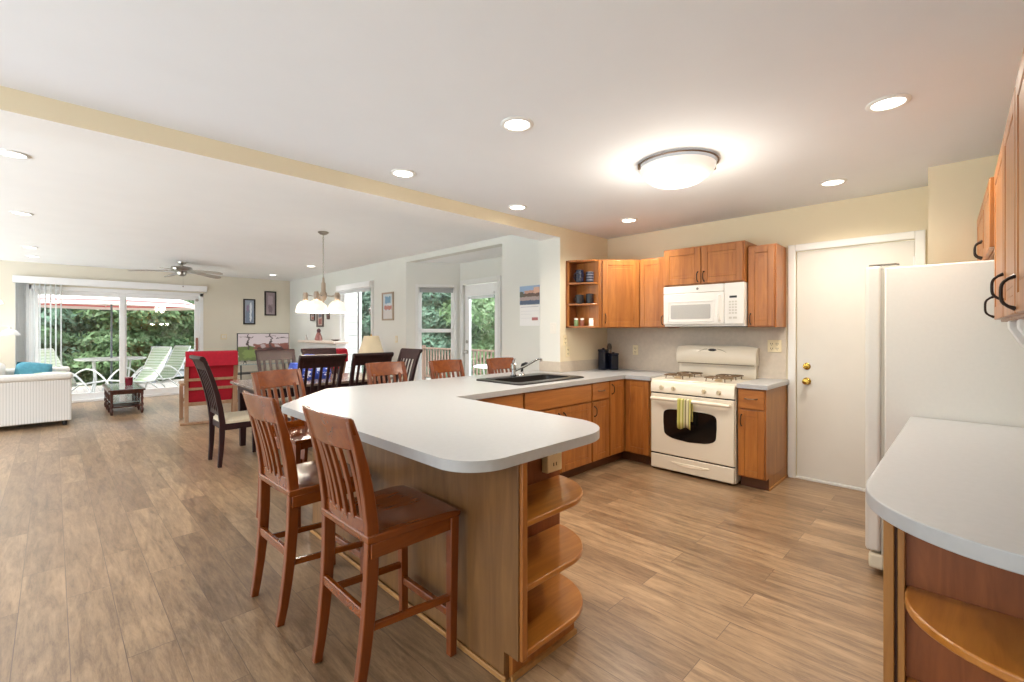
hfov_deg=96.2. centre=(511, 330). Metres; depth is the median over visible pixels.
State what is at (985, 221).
upper cabinet
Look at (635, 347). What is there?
wall outlet
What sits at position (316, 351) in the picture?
dining chair
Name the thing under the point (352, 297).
wall
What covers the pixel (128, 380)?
candle jar
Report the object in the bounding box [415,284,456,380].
window
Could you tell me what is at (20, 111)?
wall
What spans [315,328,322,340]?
figurine
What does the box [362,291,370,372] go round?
evergreen tree
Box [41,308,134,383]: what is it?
evergreen tree
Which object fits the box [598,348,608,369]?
canister
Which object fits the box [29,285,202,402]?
door
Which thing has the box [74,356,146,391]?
patio table
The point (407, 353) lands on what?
dining chair
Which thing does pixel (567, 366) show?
backsplash
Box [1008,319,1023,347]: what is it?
paper towel holder
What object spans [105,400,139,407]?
shelf
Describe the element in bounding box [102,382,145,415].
coffee table
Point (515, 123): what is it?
recessed light
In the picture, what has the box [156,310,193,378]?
evergreen tree
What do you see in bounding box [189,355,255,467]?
dining chair
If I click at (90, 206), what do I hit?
ceiling
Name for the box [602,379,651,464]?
base cabinet
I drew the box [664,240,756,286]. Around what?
upper cabinet
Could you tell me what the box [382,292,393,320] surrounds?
picture frame
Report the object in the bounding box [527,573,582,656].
shelf
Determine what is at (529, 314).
wall calendar
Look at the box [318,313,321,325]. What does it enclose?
picture
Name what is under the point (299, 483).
bar stool
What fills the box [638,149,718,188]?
dome light
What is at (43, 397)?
loveseat
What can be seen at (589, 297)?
mug
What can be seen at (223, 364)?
armchair
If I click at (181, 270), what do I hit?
ceiling fan
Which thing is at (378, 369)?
bar stool
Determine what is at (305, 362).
dining chair
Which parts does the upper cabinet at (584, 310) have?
panel, panel, shelf, shelf, shelf, shelf, panel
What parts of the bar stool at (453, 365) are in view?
leg, crest rail, leg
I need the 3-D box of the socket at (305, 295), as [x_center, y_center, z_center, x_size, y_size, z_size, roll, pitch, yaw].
[-2.539,-0.422,5.639,0.060,0.105,0.060,0,0,-45]
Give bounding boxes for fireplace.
[298,340,348,372]
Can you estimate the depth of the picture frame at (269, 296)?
11.00 m
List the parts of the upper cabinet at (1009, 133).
handle, door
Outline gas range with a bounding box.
[650,345,758,484]
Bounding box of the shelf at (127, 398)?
[105,394,140,403]
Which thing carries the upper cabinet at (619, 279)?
attached to the wall at (903, 210)
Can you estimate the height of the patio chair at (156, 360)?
1.145 m
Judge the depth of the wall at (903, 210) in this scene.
4.20 m
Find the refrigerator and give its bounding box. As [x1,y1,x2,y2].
[865,260,1023,569]
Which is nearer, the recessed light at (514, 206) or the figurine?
the recessed light at (514, 206)
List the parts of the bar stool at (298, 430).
leg, crest rail, rail, seat, leg, leg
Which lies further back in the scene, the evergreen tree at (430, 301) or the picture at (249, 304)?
the evergreen tree at (430, 301)
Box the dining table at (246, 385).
[230,372,392,445]
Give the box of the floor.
[0,390,882,681]
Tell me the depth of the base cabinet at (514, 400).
3.56 m
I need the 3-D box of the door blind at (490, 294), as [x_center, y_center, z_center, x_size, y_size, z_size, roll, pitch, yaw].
[-0.507,-0.573,7.391,0.040,0.094,0.650,0,0,-45]
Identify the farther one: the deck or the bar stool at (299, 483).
the deck
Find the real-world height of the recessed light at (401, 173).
0.010 m
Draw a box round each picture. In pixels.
[245,300,253,322]
[266,292,274,313]
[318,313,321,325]
[383,294,391,318]
[520,285,539,304]
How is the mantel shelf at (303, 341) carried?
attached to the fireplace
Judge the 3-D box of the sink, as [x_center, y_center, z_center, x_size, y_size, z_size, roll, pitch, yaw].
[0.184,0.537,4.299,0.920,0.206,0.580,0,0,-45]
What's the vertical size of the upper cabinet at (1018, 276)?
0.698 m
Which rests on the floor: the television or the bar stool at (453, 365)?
the bar stool at (453, 365)
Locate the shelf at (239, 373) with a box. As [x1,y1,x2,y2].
[233,371,257,374]
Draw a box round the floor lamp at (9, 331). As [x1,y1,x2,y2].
[0,300,20,334]
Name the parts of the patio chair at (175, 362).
arm, rail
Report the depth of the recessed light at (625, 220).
4.67 m
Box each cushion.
[0,363,5,374]
[189,365,233,402]
[213,410,249,423]
[278,397,294,406]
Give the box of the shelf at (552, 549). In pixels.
[527,524,582,591]
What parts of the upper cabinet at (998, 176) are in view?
handle, door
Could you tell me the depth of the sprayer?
4.51 m
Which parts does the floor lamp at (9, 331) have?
lamp shade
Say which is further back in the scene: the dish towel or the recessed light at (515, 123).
the dish towel
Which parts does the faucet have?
spout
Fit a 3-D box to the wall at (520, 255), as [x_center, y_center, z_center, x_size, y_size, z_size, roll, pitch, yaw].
[-2.450,0.060,8.404,0.140,2.580,8.450,0,0,-45]
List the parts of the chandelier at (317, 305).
lamp shade, lamp shade, chain, lamp shade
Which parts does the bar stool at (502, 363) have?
leg, crest rail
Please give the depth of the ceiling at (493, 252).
7.12 m
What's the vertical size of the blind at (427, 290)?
0.075 m
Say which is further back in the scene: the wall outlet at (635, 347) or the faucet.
the wall outlet at (635, 347)
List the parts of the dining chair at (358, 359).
leg, crest rail, leg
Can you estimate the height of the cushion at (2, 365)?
0.390 m
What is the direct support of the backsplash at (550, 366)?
attached to the wall at (20, 111)
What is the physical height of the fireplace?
1.150 m
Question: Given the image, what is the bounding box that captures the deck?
[72,375,472,393]
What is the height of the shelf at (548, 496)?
0.024 m
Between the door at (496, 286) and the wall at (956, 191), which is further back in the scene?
the door at (496, 286)
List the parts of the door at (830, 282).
knob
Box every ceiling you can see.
[0,0,1023,238]
[0,128,508,280]
[418,247,501,262]
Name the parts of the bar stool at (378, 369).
leg, crest rail, leg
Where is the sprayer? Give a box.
[520,362,527,375]
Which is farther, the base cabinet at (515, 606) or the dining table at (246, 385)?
the dining table at (246, 385)
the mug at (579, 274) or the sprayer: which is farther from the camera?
the mug at (579, 274)
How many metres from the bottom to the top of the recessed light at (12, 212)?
0.010 m
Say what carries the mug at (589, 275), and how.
on the upper cabinet at (584, 310)
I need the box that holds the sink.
[476,373,583,384]
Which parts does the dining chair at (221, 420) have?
crest rail, leg, leg, leg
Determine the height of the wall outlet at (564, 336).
0.115 m
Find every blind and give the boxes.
[12,275,206,366]
[336,281,371,294]
[420,288,452,292]
[467,291,494,298]
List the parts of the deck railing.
post, rail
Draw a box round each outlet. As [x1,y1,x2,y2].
[542,452,561,473]
[563,335,566,345]
[566,346,569,356]
[633,345,637,354]
[768,340,780,351]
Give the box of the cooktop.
[652,374,753,386]
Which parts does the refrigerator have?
door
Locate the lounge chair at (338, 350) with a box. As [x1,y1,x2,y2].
[306,348,347,395]
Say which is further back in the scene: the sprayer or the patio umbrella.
the patio umbrella
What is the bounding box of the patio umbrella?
[41,295,193,383]
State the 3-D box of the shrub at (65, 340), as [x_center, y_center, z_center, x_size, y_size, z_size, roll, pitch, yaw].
[-13.340,0.930,12.432,3.058,2.452,2.974,0,0,-45]
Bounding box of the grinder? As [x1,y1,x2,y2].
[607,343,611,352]
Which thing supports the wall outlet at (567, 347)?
attached to the wall at (20, 111)
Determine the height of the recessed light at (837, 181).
0.010 m
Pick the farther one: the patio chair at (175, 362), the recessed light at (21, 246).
the patio chair at (175, 362)
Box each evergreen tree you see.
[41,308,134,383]
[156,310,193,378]
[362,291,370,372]
[422,292,478,377]
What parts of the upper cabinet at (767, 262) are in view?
door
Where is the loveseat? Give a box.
[0,363,72,426]
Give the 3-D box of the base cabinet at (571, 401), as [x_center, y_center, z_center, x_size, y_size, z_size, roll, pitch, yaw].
[0.217,0.920,4.213,0.931,0.860,0.664,0,0,-45]
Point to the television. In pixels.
(247, 343)
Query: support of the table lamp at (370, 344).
on the side table
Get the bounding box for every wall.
[0,86,606,361]
[0,260,289,379]
[290,235,539,382]
[348,292,361,372]
[406,262,459,380]
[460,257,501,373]
[607,186,927,474]
[928,154,998,264]
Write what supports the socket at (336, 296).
attached to the chandelier at (317, 305)
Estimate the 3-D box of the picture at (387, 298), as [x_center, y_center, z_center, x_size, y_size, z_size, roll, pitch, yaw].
[-2.162,-0.430,8.007,0.320,0.430,0.008,0,0,45]
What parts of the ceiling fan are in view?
blade, motor, blade, blade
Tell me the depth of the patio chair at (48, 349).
9.52 m
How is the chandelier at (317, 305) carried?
hanging from the ceiling at (90, 206)
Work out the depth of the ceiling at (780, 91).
2.10 m
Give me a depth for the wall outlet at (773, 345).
4.32 m
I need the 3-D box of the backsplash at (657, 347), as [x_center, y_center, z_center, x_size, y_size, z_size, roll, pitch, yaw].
[1.859,0.207,4.952,0.007,0.485,1.944,0,0,-45]
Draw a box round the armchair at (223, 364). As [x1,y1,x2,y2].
[178,350,239,425]
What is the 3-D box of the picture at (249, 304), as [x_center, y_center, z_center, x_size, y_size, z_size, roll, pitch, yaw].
[-6.122,-0.450,10.697,0.190,0.530,0.008,0,0,-45]
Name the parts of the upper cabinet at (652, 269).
door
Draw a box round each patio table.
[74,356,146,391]
[473,364,486,374]
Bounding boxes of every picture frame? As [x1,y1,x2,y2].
[243,299,254,323]
[264,291,275,315]
[310,313,314,320]
[316,313,323,326]
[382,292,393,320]
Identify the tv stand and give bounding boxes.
[233,361,291,387]
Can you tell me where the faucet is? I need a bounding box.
[510,358,542,376]
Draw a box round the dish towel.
[677,398,692,429]
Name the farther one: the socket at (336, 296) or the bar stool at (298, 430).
the socket at (336, 296)
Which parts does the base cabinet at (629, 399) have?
door, door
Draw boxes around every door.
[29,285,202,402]
[460,275,500,376]
[788,230,925,491]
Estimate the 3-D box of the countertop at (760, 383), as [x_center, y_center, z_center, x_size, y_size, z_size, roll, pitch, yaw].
[2.251,0.470,4.099,0.660,0.040,0.243,0,0,-45]
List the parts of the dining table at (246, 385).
leg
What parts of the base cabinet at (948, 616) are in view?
panel, shelf, shelf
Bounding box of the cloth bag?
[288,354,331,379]
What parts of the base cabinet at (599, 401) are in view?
drawer, door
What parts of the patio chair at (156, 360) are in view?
arm, arm, rail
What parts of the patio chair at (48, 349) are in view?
arm, arm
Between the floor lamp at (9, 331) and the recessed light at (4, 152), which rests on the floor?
the floor lamp at (9, 331)
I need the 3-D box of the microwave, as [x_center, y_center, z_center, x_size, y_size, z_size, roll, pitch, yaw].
[1.950,-0.242,4.553,0.775,0.408,0.444,0,0,45]
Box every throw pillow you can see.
[14,362,51,374]
[35,372,76,386]
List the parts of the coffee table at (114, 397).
leg, leg, leg, leg, glass, table frame, leg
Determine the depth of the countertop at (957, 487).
1.30 m
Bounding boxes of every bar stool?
[242,390,370,626]
[251,369,312,526]
[302,405,460,681]
[365,361,407,384]
[428,359,464,378]
[486,357,516,373]
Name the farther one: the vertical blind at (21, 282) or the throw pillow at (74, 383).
the vertical blind at (21, 282)
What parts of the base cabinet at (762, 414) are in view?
drawer, door, frame, panel, shoe molding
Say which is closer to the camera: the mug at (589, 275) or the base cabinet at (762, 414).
the base cabinet at (762, 414)
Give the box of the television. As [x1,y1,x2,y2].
[237,333,288,363]
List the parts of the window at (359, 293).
frame, casing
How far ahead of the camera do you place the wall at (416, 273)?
7.65 m
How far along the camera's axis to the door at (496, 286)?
7.56 m
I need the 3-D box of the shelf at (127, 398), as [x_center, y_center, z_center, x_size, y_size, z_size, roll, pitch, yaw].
[-6.661,1.158,7.863,0.400,0.014,1.160,0,0,-45]
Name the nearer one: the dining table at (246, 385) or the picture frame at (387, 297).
the dining table at (246, 385)
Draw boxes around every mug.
[573,270,583,281]
[574,295,583,303]
[586,271,593,281]
[586,294,593,302]
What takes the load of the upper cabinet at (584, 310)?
attached to the wall at (20, 111)
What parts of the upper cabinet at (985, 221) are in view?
handle, door, door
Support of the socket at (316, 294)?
attached to the chandelier at (317, 305)
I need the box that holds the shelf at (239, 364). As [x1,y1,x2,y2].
[238,361,291,365]
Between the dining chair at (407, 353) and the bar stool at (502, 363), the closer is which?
the bar stool at (502, 363)
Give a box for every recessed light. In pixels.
[0,149,30,158]
[9,211,33,215]
[21,246,37,248]
[390,169,415,177]
[501,116,533,131]
[508,204,526,209]
[620,218,637,222]
[819,178,846,186]
[865,93,911,111]
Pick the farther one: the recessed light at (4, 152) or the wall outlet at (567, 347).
the wall outlet at (567, 347)
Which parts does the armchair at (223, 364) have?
leg, arm, post, foot rail, seat rail, post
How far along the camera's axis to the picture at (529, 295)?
5.62 m
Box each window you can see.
[339,280,372,371]
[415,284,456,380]
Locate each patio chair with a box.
[41,348,108,391]
[102,346,171,391]
[131,346,190,388]
[151,347,193,382]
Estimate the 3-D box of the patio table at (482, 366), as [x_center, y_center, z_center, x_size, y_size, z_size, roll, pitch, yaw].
[-0.354,1.123,10.112,1.000,0.766,1.000,0,0,-45]
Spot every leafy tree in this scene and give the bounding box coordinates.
[63,300,193,378]
[435,295,494,374]
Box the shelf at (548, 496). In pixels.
[527,475,582,526]
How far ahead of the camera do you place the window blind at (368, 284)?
8.75 m
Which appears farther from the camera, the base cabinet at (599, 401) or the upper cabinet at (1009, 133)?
the base cabinet at (599, 401)
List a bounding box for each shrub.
[41,325,86,372]
[59,324,169,385]
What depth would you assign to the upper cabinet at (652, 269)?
4.86 m
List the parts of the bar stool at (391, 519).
leg, crest rail, rail, leg, seat, leg, leg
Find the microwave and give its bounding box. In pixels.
[664,282,747,326]
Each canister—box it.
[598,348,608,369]
[608,352,618,369]
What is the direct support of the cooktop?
in the gas range
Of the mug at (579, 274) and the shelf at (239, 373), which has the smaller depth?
the mug at (579, 274)
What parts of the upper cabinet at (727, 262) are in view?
door, door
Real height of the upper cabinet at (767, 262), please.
0.740 m
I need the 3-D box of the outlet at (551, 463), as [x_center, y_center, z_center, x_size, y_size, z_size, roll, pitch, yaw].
[0.197,0.622,2.257,0.110,0.132,0.042,0,0,-45]
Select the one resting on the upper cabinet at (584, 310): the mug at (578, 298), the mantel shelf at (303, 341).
the mug at (578, 298)
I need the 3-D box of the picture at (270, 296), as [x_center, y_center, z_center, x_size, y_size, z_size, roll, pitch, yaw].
[-5.800,-0.660,11.019,0.200,0.520,0.008,0,0,-45]
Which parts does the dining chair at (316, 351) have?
crest rail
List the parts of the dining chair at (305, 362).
leg, crest rail, leg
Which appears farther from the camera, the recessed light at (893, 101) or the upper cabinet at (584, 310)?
the upper cabinet at (584, 310)
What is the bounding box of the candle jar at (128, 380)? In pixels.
[125,377,132,385]
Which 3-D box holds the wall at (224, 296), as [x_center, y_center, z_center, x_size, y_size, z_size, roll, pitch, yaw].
[-8.227,0.060,8.708,7.880,2.580,0.150,0,0,-45]
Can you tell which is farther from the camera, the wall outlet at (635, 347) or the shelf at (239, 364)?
the shelf at (239, 364)
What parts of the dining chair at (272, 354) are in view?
leg, crest rail, leg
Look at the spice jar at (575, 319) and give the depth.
5.01 m
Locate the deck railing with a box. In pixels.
[422,345,494,379]
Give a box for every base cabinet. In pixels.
[310,441,582,681]
[477,393,522,408]
[522,384,590,477]
[584,381,608,471]
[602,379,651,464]
[738,385,787,490]
[883,519,1023,681]
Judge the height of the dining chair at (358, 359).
1.105 m
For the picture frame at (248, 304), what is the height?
0.590 m
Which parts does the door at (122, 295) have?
sliding panel, sliding panel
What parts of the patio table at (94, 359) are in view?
leg, leg, leg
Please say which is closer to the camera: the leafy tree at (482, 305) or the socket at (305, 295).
the socket at (305, 295)
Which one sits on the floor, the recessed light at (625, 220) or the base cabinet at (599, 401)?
the base cabinet at (599, 401)
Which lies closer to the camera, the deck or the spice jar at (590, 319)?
the spice jar at (590, 319)
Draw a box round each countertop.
[281,368,676,472]
[737,378,788,389]
[866,417,1023,574]
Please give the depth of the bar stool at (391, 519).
1.79 m
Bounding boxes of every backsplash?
[539,361,558,371]
[559,359,597,371]
[607,327,785,378]
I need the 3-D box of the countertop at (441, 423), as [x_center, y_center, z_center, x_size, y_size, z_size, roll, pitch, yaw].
[0.374,0.470,3.720,3.850,0.040,2.388,0,0,-45]
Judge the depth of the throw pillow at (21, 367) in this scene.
7.25 m
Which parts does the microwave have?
window trim, door, handle, plate, control panel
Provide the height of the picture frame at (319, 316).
0.360 m
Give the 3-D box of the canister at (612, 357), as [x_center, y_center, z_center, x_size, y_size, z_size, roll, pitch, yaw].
[1.177,0.346,5.335,0.096,0.208,0.096,0,0,-16]
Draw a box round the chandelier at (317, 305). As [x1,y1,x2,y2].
[295,231,346,312]
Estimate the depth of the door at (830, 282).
4.03 m
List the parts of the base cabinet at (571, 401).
door, drawer, door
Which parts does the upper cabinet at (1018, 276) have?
handle, door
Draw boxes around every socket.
[303,292,307,300]
[314,291,318,299]
[334,292,339,300]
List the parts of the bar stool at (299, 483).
leg, crest rail, rail, leg, seat, leg, leg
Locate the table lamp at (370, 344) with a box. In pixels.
[359,334,383,352]
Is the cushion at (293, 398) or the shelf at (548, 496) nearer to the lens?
the shelf at (548, 496)
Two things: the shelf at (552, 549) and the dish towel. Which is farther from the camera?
the dish towel
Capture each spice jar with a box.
[574,318,577,325]
[580,318,583,325]
[589,318,592,325]
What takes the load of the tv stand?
on the floor
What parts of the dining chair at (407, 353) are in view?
leg, crest rail, leg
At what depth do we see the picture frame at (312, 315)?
10.33 m
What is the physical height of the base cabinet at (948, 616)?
0.860 m
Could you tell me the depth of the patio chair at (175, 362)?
11.20 m
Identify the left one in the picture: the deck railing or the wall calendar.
the deck railing
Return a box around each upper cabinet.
[566,259,599,327]
[600,260,639,327]
[640,257,679,327]
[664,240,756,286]
[748,243,785,326]
[973,177,993,260]
[984,140,1016,321]
[990,88,1023,319]
[999,49,1023,312]
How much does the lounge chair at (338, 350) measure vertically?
1.060 m
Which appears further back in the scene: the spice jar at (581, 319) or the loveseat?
the loveseat
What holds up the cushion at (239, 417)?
on the dining chair at (221, 420)
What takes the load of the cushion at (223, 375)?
on the armchair at (223, 364)
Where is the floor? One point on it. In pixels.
(127, 554)
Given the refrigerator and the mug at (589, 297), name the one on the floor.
the refrigerator
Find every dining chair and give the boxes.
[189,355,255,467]
[255,349,295,423]
[282,354,346,420]
[301,348,338,373]
[349,352,393,386]
[392,348,422,382]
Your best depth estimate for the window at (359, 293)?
8.91 m
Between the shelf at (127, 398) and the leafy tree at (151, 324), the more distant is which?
the leafy tree at (151, 324)
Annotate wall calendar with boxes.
[520,285,539,325]
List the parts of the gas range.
oven handle, drawer pull, oven door, drawer, control panel, trim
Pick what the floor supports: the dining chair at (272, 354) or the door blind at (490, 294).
the dining chair at (272, 354)
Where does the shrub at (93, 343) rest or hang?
on the lawn
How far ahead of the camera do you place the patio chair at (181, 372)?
13.60 m
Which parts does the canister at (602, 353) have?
lid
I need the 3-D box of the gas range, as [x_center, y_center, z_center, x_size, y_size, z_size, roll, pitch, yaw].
[1.845,0.748,4.442,0.794,1.204,0.725,0,0,45]
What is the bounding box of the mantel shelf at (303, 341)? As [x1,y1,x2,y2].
[298,340,348,343]
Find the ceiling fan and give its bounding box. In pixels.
[128,261,222,286]
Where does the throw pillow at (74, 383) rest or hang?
on the loveseat

